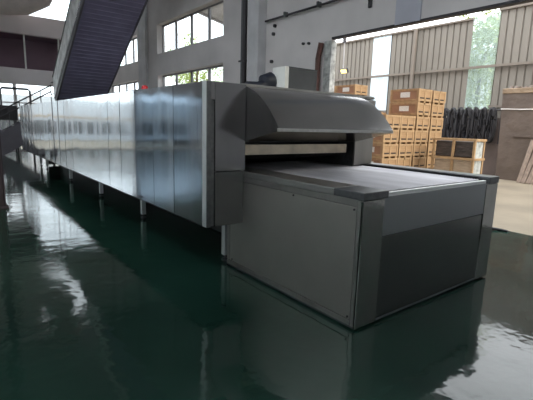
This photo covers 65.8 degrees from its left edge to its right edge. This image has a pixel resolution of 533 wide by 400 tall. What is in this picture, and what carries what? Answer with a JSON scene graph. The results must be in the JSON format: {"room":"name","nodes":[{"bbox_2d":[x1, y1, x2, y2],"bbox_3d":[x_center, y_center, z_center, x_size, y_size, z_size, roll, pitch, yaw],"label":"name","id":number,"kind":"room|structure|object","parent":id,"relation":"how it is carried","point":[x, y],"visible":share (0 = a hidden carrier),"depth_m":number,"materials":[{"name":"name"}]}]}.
{"room":"processing plant","nodes":[
{"label":"processing plant","id":0,"kind":"room"},
{"bbox_2d":[0,32,64,70],"bbox_3d":[-12.044,-7.506,21.390,6.200,1.950,1.700,-6,13,-37],"label":"wall","id":1,"kind":"structure","parent":0,"point":[41,53],"depth_m":21.74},
{"bbox_2d":[0,14,71,85],"bbox_3d":[-15.712,-7.051,17.325,17.200,10.000,0.300,-6,13,-37],"label":"wall","id":2,"kind":"structure","parent":0,"point":[13,24],"depth_m":20.23,"materials":[{"name":"paint"}]},
{"bbox_2d":[23,34,26,68],"bbox_3d":[-11.856,-7.272,20.215,0.070,1.620,0.070,-6,13,-37],"label":"trim","id":3,"kind":"structure","parent":2,"relation":"attached to","point":[23,34],"depth_m":20.19,"materials":[{"name":"grey metal"}]},
{"bbox_2d":[0,82,56,149],"bbox_3d":[-11.683,-4.207,21.059,5.600,3.300,0.050,-6,13,-37],"label":"window","id":4,"kind":"structure","parent":2,"relation":"in","point":[14,84],"depth_m":20.34,"materials":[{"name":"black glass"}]},
{"bbox_2d":[0,150,532,399],"bbox_3d":[-5.841,0.618,5.200,17.500,0.200,33.600,-6,13,-37],"label":"floor","id":5,"kind":"structure","parent":0,"point":[99,300],"depth_m":3.39,"materials":[{"name":"green paint"}]},
{"bbox_2d":[0,138,8,208],"bbox_3d":[-4.663,-4.755,6.558,0.240,9.950,0.300,-6,13,-37],"label":"steel column","id":6,"kind":"structure","parent":5,"relation":"on","point":[3,205],"depth_m":7.37,"materials":[{"name":"metal"}]},
{"bbox_2d":[0,87,31,152],"bbox_3d":[-12.004,-3.711,19.172,1.930,2.980,0.800,-6,13,-37],"label":"machine","id":7,"kind":"object","parent":5,"relation":"on","point":[13,116],"visible":0.58,"depth_m":18.83,"materials":[{"name":"grey"}]},
{"bbox_2d":[2,121,6,129],"bbox_3d":[-11.981,-3.380,18.834,0.180,0.450,0.060,-6,13,-37],"label":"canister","id":8,"kind":"object","parent":7,"relation":"on","point":[4,125],"depth_m":18.79,"materials":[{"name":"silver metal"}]},
{"bbox_2d":[0,82,53,155],"bbox_3d":[-10.439,-3.648,18.384,5.750,3.225,1.550,-6,13,-37],"label":"stair landing","id":9,"kind":"structure","parent":5,"relation":"on","point":[11,138],"depth_m":17.76,"materials":[{"name":"paint"}]},
{"bbox_2d":[19,80,392,260],"bbox_3d":[-3.243,-1.216,9.514,2.558,2.012,13.114,-6,13,-37],"label":"oven","id":10,"kind":"object","parent":5,"relation":"on","point":[181,150],"visible":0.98,"depth_m":4.70,"materials":[{"name":"metal"}]},
{"bbox_2d":[244,72,276,86],"bbox_3d":[-0.086,-1.607,5.676,0.487,0.330,0.310,-6,13,-37],"label":"motor","id":11,"kind":"object","parent":10,"relation":"on","point":[268,79],"visible":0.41,"depth_m":5.63,"materials":[{"name":"blue paint"}]},
{"bbox_2d":[245,142,338,158],"bbox_3d":[0.279,-0.626,5.061,1.725,0.200,0.040,-6,13,-37],"label":"curtain","id":12,"kind":"object","parent":10,"relation":"hanging from","point":[336,155],"depth_m":5.06,"materials":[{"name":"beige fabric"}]},
{"bbox_2d":[273,66,317,90],"bbox_3d":[0.404,-1.649,5.819,0.605,0.388,0.270,-6,13,-37],"label":"control box","id":13,"kind":"object","parent":10,"relation":"on","point":[286,76],"visible":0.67,"depth_m":5.66,"materials":[{"name":"grey metal"}]},
{"bbox_2d":[245,86,392,141],"bbox_3d":[0.631,-0.918,4.555,1.753,0.565,0.594,-6,13,-37],"label":"hood","id":14,"kind":"object","parent":10,"relation":"attached to","point":[272,114],"depth_m":4.31,"materials":[{"name":"metal"}]},
{"bbox_2d":[315,42,323,90],"bbox_3d":[1.198,-1.937,9.920,0.130,3.534,0.208,-6,13,-37],"label":"standpipe","id":15,"kind":"object","parent":5,"relation":"on","point":[320,45],"visible":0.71,"depth_m":9.66,"materials":[{"name":"metal"}]},
{"bbox_2d":[227,160,498,329],"bbox_3d":[0.822,0.189,4.834,2.232,1.117,2.552,-6,13,-37],"label":"conveyor","id":16,"kind":"object","parent":5,"relation":"on","point":[359,246],"visible":0.82,"depth_m":3.75,"materials":[{"name":"black metal"}]},
{"bbox_2d":[492,227,507,231],"bbox_3d":[3.518,0.451,6.910,0.928,0.057,0.190,5,11,18],"label":"cable","id":17,"kind":"object","parent":5,"relation":"on","point":[493,228],"visible":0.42,"depth_m":6.78,"materials":[{"name":"black rubber"}]},
{"bbox_2d":[109,0,511,93],"bbox_3d":[1.288,-5.197,9.788,0.350,10.000,33.300,-6,13,-37],"label":"wall","id":18,"kind":"structure","parent":0,"point":[342,17],"depth_m":11.03,"materials":[{"name":"grey paint"}]},
{"bbox_2d":[112,81,137,92],"bbox_3d":[-7.054,-5.673,20.814,0.050,0.430,4.450,-6,13,-37],"label":"window","id":19,"kind":"structure","parent":18,"relation":"in","point":[134,83],"depth_m":20.79,"materials":[{"name":"grey paint"}]},
{"bbox_2d":[125,37,136,64],"bbox_3d":[-7.009,-7.262,20.526,0.050,1.160,4.450,-6,13,-37],"label":"window","id":20,"kind":"structure","parent":18,"relation":"in","point":[133,39],"depth_m":19.65,"materials":[{"name":"grey paint"}]},
{"bbox_2d":[137,5,148,89],"bbox_3d":[-5.395,-6.869,17.946,0.120,10.000,0.850,-6,13,-37],"label":"trim","id":21,"kind":"structure","parent":18,"relation":"attached to","point":[142,25],"depth_m":17.86,"materials":[{"name":"paint"}]},
{"bbox_2d":[162,0,223,52],"bbox_3d":[-2.723,-6.190,15.044,0.050,1.150,5.170,-6,13,-37],"label":"window","id":22,"kind":"structure","parent":18,"relation":"in","point":[208,8],"depth_m":15.04,"materials":[{"name":"grey paint"}]},
{"bbox_2d":[163,65,222,85],"bbox_3d":[-2.771,-4.503,15.350,0.050,0.620,5.170,-6,13,-37],"label":"window","id":23,"kind":"structure","parent":18,"relation":"in","point":[218,66],"depth_m":15.29,"materials":[{"name":"grey paint"}]},
{"bbox_2d":[198,3,222,24],"bbox_3d":[-1.127,-7.273,15.127,2.600,0.660,5.200,-6,13,-37],"label":"canopy roof","id":24,"kind":"structure","parent":18,"relation":"attached to","point":[217,11],"depth_m":16.74,"materials":[{"name":"paint"}]},
{"bbox_2d":[238,0,247,83],"bbox_3d":[-0.625,-5.563,11.778,0.200,9.900,0.280,-6,13,-37],"label":"drain pipe","id":25,"kind":"object","parent":18,"relation":"attached to","point":[244,3],"visible":0.46,"depth_m":11.88,"materials":[{"name":"grey metal"}]},
{"bbox_2d":[246,0,266,80],"bbox_3d":[-0.246,-5.505,11.238,0.280,10.000,0.520,-6,13,-37],"label":"trim","id":26,"kind":"structure","parent":18,"relation":"attached to","point":[257,9],"depth_m":11.29,"materials":[{"name":"paint"}]},
{"bbox_2d":[265,0,339,22],"bbox_3d":[3.777,-3.877,6.314,0.120,0.118,12.450,-6,13,-37],"label":"conduit","id":27,"kind":"object","parent":18,"relation":"attached to","point":[318,4],"visible":1,"depth_m":9.94,"materials":[{"name":"grey metal"}]},
{"bbox_2d":[322,40,336,92],"bbox_3d":[1.439,-1.926,9.853,0.180,3.550,0.220,-6,13,-37],"label":"trim","id":28,"kind":"structure","parent":18,"relation":"attached to","point":[330,46],"depth_m":9.57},
{"bbox_2d":[340,38,348,73],"bbox_3d":[1.858,-3.426,9.695,0.104,0.860,0.200,-6,13,-37],"label":"light","id":29,"kind":"object","parent":18,"relation":"hanging from","point":[343,70],"visible":0.97,"depth_m":9.72,"materials":[{"name":"paint"}]},
{"bbox_2d":[368,0,372,7],"bbox_3d":[1.989,-4.328,8.328,0.450,0.750,0.080,-6,13,-37],"label":"wall bracket","id":30,"kind":"object","parent":18,"relation":"attached to","point":[369,1],"visible":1,"depth_m":8.47,"materials":[{"name":"grey metal"}]},
{"bbox_2d":[394,0,422,24],"bbox_3d":[2.781,-6.535,7.308,0.040,6.400,0.550,-6,13,-37],"label":"trim","id":31,"kind":"structure","parent":18,"relation":"attached to","point":[407,11],"depth_m":7.83,"materials":[{"name":"paint"}]},
{"bbox_2d":[332,0,532,39],"bbox_3d":[3.093,-3.300,7.472,0.130,0.045,5.100,-6,13,-37],"label":"trim","id":32,"kind":"structure","parent":18,"relation":"attached to","point":[513,2],"depth_m":7.35,"materials":[{"name":"grey metal"}]},
{"bbox_3d":[-5.417,-9.429,3.484,17.850,0.200,33.600,-6,13,-37],"label":"ceiling","id":33,"kind":"structure","parent":0,"visible":0},
{"bbox_2d":[0,0,52,14],"bbox_3d":[-15.216,-9.732,15.174,13.860,3.930,2.160,-6,13,-37],"label":"air duct","id":34,"kind":"object","parent":33,"relation":"hanging from","point":[7,7],"visible":1,"depth_m":18.20,"materials":[{"name":"grey metal"}]},
{"bbox_2d":[52,0,147,100],"bbox_3d":[-4.979,-7.350,13.672,2.120,8.084,11.286,-6,13,-37],"label":"conveyor belt","id":35,"kind":"structure","parent":33,"relation":"attached to","point":[102,31],"depth_m":15.59,"materials":[{"name":"rubber"}]},
{"label":"outside","id":36,"kind":"structure","parent":0,"visible":0},
{"bbox_2d":[483,174,532,235],"bbox_3d":[15.946,-4.021,34.171,52.800,0.198,85.000,-6,13,-37],"label":"ground","id":37,"kind":"structure","parent":36,"point":[513,212],"depth_m":8.92,"materials":[{"name":"concrete"}]},
{"bbox_2d":[166,41,219,82],"bbox_3d":[-7.708,-10.884,40.630,6.341,9.679,5.859,8,12,30],"label":"leafy tree","id":38,"kind":"object","parent":37,"relation":"on","point":[189,80],"visible":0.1,"depth_m":39.66,"materials":[{"name":"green plant"}]},
{"bbox_2d":[165,29,222,83],"bbox_3d":[-5.060,-8.514,31.677,5.515,8.364,5.888,-6,13,-37],"label":"leafy tree","id":39,"kind":"object","parent":37,"relation":"on","point":[188,34],"visible":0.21,"depth_m":30.75,"materials":[{"name":"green plant"}]},
{"bbox_2d":[334,2,532,117],"bbox_3d":[8.238,-4.113,15.938,0.322,6.060,32.060,-6,13,-37],"label":"wall","id":40,"kind":"structure","parent":37,"relation":"on","point":[436,57],"depth_m":17.22,"materials":[{"name":"beige metal"}]},
{"bbox_2d":[430,137,486,173],"bbox_3d":[5.323,-1.027,11.559,0.600,1.390,1.260,-6,13,-37],"label":"crate","id":41,"kind":"object","parent":37,"relation":"on","point":[465,155],"visible":0.67,"depth_m":11.26,"materials":[{"name":"brown wood"}]},
{"bbox_2d":[441,107,500,174],"bbox_3d":[7.646,-2.379,16.240,0.575,2.507,2.900,-6,13,-37],"label":"rack","id":42,"kind":"object","parent":37,"relation":"on","point":[491,149],"depth_m":15.44,"materials":[{"name":"grey"}]},
{"bbox_2d":[454,107,463,137],"bbox_3d":[7.508,-2.932,16.057,0.250,1.354,0.307,-6,13,-37],"label":"coil","id":43,"kind":"object","parent":42,"relation":"hanging from","point":[458,120],"visible":0.8,"depth_m":16.00,"materials":[{"name":"black rubber"}]},
{"bbox_2d":[461,107,472,138],"bbox_3d":[7.689,-2.891,15.821,0.237,1.341,0.364,-6,13,-37],"label":"coil","id":44,"kind":"object","parent":42,"relation":"hanging from","point":[467,113],"visible":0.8,"depth_m":15.77,"materials":[{"name":"black rubber"}]},
{"bbox_2d":[477,107,487,138],"bbox_3d":[8.057,-2.800,15.357,0.246,1.328,0.317,-6,13,-37],"label":"coil","id":45,"kind":"object","parent":42,"relation":"hanging from","point":[481,126],"visible":0.83,"depth_m":15.29,"materials":[{"name":"black rubber"}]},
{"bbox_2d":[453,8,501,108],"bbox_3d":[11.529,-7.470,20.974,5.433,11.060,4.889,-6,13,-37],"label":"leafy tree","id":46,"kind":"object","parent":37,"relation":"on","point":[498,23],"visible":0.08,"depth_m":20.89,"materials":[{"name":"plant"}]},
{"bbox_2d":[465,47,493,108],"bbox_3d":[13.555,-6.812,29.286,10.600,6.900,7.200,-6,13,-37],"label":"leafy tree","id":47,"kind":"object","parent":37,"relation":"on","point":[473,51],"visible":0.02,"depth_m":24.00,"materials":[{"name":"green plant"}]},
{"bbox_2d":[464,10,500,108],"bbox_3d":[9.341,-4.724,17.909,3.216,6.641,2.932,6,11,23],"label":"leafy tree","id":48,"kind":"object","parent":37,"relation":"on","point":[477,75],"visible":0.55,"depth_m":17.35,"materials":[{"name":"green plant"}]},
{"bbox_2d":[496,85,532,180],"bbox_3d":[8.490,-2.240,13.810,0.610,3.150,1.210,-6,13,-37],"label":"stack","id":49,"kind":"object","parent":37,"relation":"on","point":[516,123],"visible":0.99,"depth_m":13.70,"materials":[{"name":"brown wood"}]},
{"bbox_2d":[516,140,532,182],"bbox_3d":[8.277,-1.231,13.152,0.423,1.378,0.123,0,10,-11],"label":"plank","id":50,"kind":"object","parent":37,"relation":"on","point":[526,159],"visible":1,"depth_m":13.14,"materials":[{"name":"beige wood"}]},
{"bbox_2d":[521,154,532,183],"bbox_3d":[8.431,-1.302,13.044,0.566,1.570,0.123,0,10,-10],"label":"plank","id":51,"kind":"object","parent":37,"relation":"on","point":[527,171],"visible":1,"depth_m":13.07,"materials":[{"name":"beige wood"}]},
{"bbox_2d":[526,168,532,183],"bbox_3d":[8.502,-1.228,12.901,0.532,1.482,0.119,1,10,-2],"label":"plank","id":52,"kind":"object","parent":37,"relation":"on","point":[530,177],"visible":1,"depth_m":12.98,"materials":[{"name":"beige wood"}]},
{"bbox_3d":[4.915,-0.861,13.370,0.680,0.395,0.980,-6,13,-37],"label":"wooden crate","id":53,"kind":"object","parent":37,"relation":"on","visible":0},
{"bbox_2d":[425,156,434,168],"bbox_3d":[4.925,-1.250,13.297,0.680,0.395,0.980,-6,13,-37],"label":"wooden crate","id":54,"kind":"object","parent":53,"relation":"on","point":[428,158],"visible":0.12,"depth_m":12.79,"materials":[{"name":"brown wood"}]},
{"bbox_2d":[425,143,435,155],"bbox_3d":[4.937,-1.643,13.251,0.680,0.395,0.980,-6,13,-37],"label":"wooden crate","id":55,"kind":"object","parent":54,"relation":"on","point":[429,146],"visible":0.16,"depth_m":12.74,"materials":[{"name":"brown wood"}]},
{"bbox_2d":[427,130,441,143],"bbox_3d":[4.943,-2.029,13.166,0.680,0.395,0.980,-6,13,-37],"label":"wooden crate","id":56,"kind":"object","parent":55,"relation":"on","point":[431,134],"visible":0.23,"depth_m":12.70,"materials":[{"name":"brown wood"}]},
{"bbox_2d":[428,117,443,130],"bbox_3d":[4.960,-2.415,13.087,0.680,0.395,0.980,-6,13,-37],"label":"wooden crate","id":57,"kind":"object","parent":56,"relation":"on","point":[436,124],"visible":0.48,"depth_m":12.69,"materials":[{"name":"brown wood"}]},
{"bbox_2d":[429,104,443,117],"bbox_3d":[4.969,-2.808,13.040,0.680,0.395,0.980,-6,13,-37],"label":"wooden crate","id":58,"kind":"object","parent":57,"relation":"on","point":[437,111],"visible":0.44,"depth_m":12.65,"materials":[{"name":"brown wood"}]},
{"bbox_2d":[431,90,445,104],"bbox_3d":[4.992,-3.194,12.956,0.680,0.395,0.980,-6,13,-37],"label":"wooden crate","id":59,"kind":"object","parent":58,"relation":"on","point":[438,97],"visible":0.46,"depth_m":12.55,"materials":[{"name":"brown wood"}]},
{"bbox_3d":[3.115,-0.660,11.976,0.680,0.395,0.980,-6,13,-37],"label":"wooden crate","id":60,"kind":"object","parent":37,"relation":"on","visible":0},
{"bbox_2d":[371,158,396,164],"bbox_3d":[3.137,-1.047,11.901,0.680,0.395,0.980,-6,13,-37],"label":"wooden crate","id":61,"kind":"object","parent":60,"relation":"on","point":[393,161],"visible":0.22,"depth_m":11.49,"materials":[{"name":"brown wood"}]},
{"bbox_2d":[372,143,398,157],"bbox_3d":[3.154,-1.437,11.841,0.680,0.395,0.980,-6,13,-37],"label":"wooden crate","id":62,"kind":"object","parent":61,"relation":"on","point":[378,150],"visible":0.46,"depth_m":11.44,"materials":[{"name":"brown wood"}]},
{"bbox_2d":[373,130,398,143],"bbox_3d":[3.150,-1.825,11.763,0.680,0.395,0.980,-6,13,-37],"label":"wooden crate","id":63,"kind":"object","parent":62,"relation":"on","point":[390,138],"visible":0.4,"depth_m":11.40,"materials":[{"name":"brown wood"}]},
{"bbox_2d":[383,114,400,129],"bbox_3d":[3.187,-2.212,11.687,0.680,0.395,0.980,-6,13,-37],"label":"wooden crate","id":64,"kind":"object","parent":63,"relation":"on","point":[394,121],"visible":0.36,"depth_m":11.34,"materials":[{"name":"brown wood"}]},
{"bbox_3d":[3.707,-0.724,12.424,0.680,0.395,0.980,-6,13,-37],"label":"wooden crate","id":65,"kind":"object","parent":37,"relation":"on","visible":0},
{"bbox_2d":[397,157,411,166],"bbox_3d":[3.697,-1.111,12.338,0.680,0.395,0.980,-6,13,-37],"label":"wooden crate","id":66,"kind":"object","parent":65,"relation":"on","point":[401,161],"visible":0.23,"depth_m":11.96,"materials":[{"name":"brown wood"}]},
{"bbox_2d":[397,144,412,157],"bbox_3d":[3.728,-1.498,12.267,0.680,0.395,0.980,-6,13,-37],"label":"wooden crate","id":67,"kind":"object","parent":66,"relation":"on","point":[404,150],"visible":0.48,"depth_m":11.88,"materials":[{"name":"brown wood"}]},
{"bbox_2d":[397,130,414,143],"bbox_3d":[3.738,-1.888,12.200,0.680,0.395,0.980,-6,13,-37],"label":"wooden crate","id":68,"kind":"object","parent":67,"relation":"on","point":[405,136],"visible":0.49,"depth_m":11.81,"materials":[{"name":"brown wood"}]},
{"bbox_2d":[400,115,415,129],"bbox_3d":[3.743,-2.275,12.124,0.680,0.395,0.980,-6,13,-37],"label":"wooden crate","id":69,"kind":"object","parent":68,"relation":"on","point":[407,122],"visible":0.48,"depth_m":11.76,"materials":[{"name":"brown wood"}]},
{"bbox_3d":[4.279,-0.781,12.825,0.680,0.395,0.980,-6,13,-37],"label":"wooden crate","id":70,"kind":"object","parent":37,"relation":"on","visible":0},
{"bbox_2d":[411,157,425,167],"bbox_3d":[4.299,-1.170,12.761,0.680,0.395,0.980,-6,13,-37],"label":"wooden crate","id":71,"kind":"object","parent":70,"relation":"on","point":[420,162],"visible":0.27,"depth_m":12.36,"materials":[{"name":"brown wood"}]},
{"bbox_2d":[412,143,426,156],"bbox_3d":[4.294,-1.558,12.686,0.680,0.395,0.980,-6,13,-37],"label":"wooden crate","id":72,"kind":"object","parent":71,"relation":"on","point":[419,150],"visible":0.43,"depth_m":12.30,"materials":[{"name":"brown wood"}]},
{"bbox_2d":[413,130,427,143],"bbox_3d":[4.305,-1.948,12.621,0.680,0.395,0.980,-6,13,-37],"label":"wooden crate","id":73,"kind":"object","parent":72,"relation":"on","point":[420,136],"visible":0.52,"depth_m":12.24,"materials":[{"name":"brown wood"}]},
{"bbox_2d":[414,116,429,129],"bbox_3d":[4.333,-2.336,12.550,0.680,0.395,0.980,-6,13,-37],"label":"wooden crate","id":74,"kind":"object","parent":73,"relation":"on","point":[421,123],"visible":0.44,"depth_m":12.15,"materials":[{"name":"brown wood"}]},
{"bbox_2d":[389,102,430,116],"bbox_3d":[4.327,-2.723,12.472,0.680,0.395,0.980,-6,13,-37],"label":"wooden crate","id":75,"kind":"object","parent":74,"relation":"on","point":[413,108],"visible":0.95,"depth_m":12.18,"materials":[{"name":"brown wood"}]},
{"bbox_2d":[390,88,432,103],"bbox_3d":[4.346,-3.113,12.409,0.680,0.395,0.980,-6,13,-37],"label":"wooden crate","id":76,"kind":"object","parent":75,"relation":"on","point":[419,95],"visible":0.94,"depth_m":12.13,"materials":[{"name":"brown wood"}]},
{"bbox_3d":[3.149,-1.409,16.110,0.680,0.395,0.980,-6,13,-37],"label":"wooden crate","id":77,"kind":"object","parent":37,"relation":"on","visible":0},
{"bbox_3d":[3.153,-1.799,16.044,0.680,0.395,0.980,-6,13,-37],"label":"wooden crate","id":78,"kind":"object","parent":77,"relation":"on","visible":0},
{"bbox_3d":[3.167,-2.187,15.972,0.680,0.395,0.980,-6,13,-37],"label":"wooden crate","id":79,"kind":"object","parent":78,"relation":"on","visible":0},
{"bbox_3d":[3.191,-2.575,15.899,0.680,0.395,0.980,-6,13,-37],"label":"wooden crate","id":80,"kind":"object","parent":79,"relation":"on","visible":0},
{"bbox_3d":[3.191,-2.966,15.843,0.680,0.395,0.980,-6,13,-37],"label":"wooden crate","id":81,"kind":"object","parent":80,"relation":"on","visible":0},
{"bbox_3d":[3.193,-3.354,15.765,0.680,0.395,0.980,-6,13,-37],"label":"wooden crate","id":82,"kind":"object","parent":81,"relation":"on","visible":0},
{"bbox_3d":[3.214,-3.742,15.695,0.680,0.395,0.980,-6,13,-38],"label":"wooden crate","id":83,"kind":"object","parent":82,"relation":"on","visible":0},
{"bbox_2d":[335,84,367,95],"bbox_3d":[3.215,-4.131,15.626,0.680,0.395,0.980,-6,13,-37],"label":"wooden crate","id":84,"kind":"object","parent":83,"relation":"on","point":[354,89],"visible":0.75,"depth_m":15.31,"materials":[{"name":"brown wood"}]},
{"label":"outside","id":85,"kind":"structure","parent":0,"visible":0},
{"bbox_3d":[-34.741,-3.980,26.208,37.200,0.220,35.700,-6,13,-37],"label":"ground","id":86,"kind":"structure","parent":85,"visible":0},
{"bbox_2d":[0,94,54,130],"bbox_3d":[-30.610,-5.675,26.169,40.000,3.300,8.250,-6,13,-37],"label":"building","id":87,"kind":"structure","parent":86,"relation":"on","point":[5,97],"depth_m":30.53,"materials":[{"name":"paint"}]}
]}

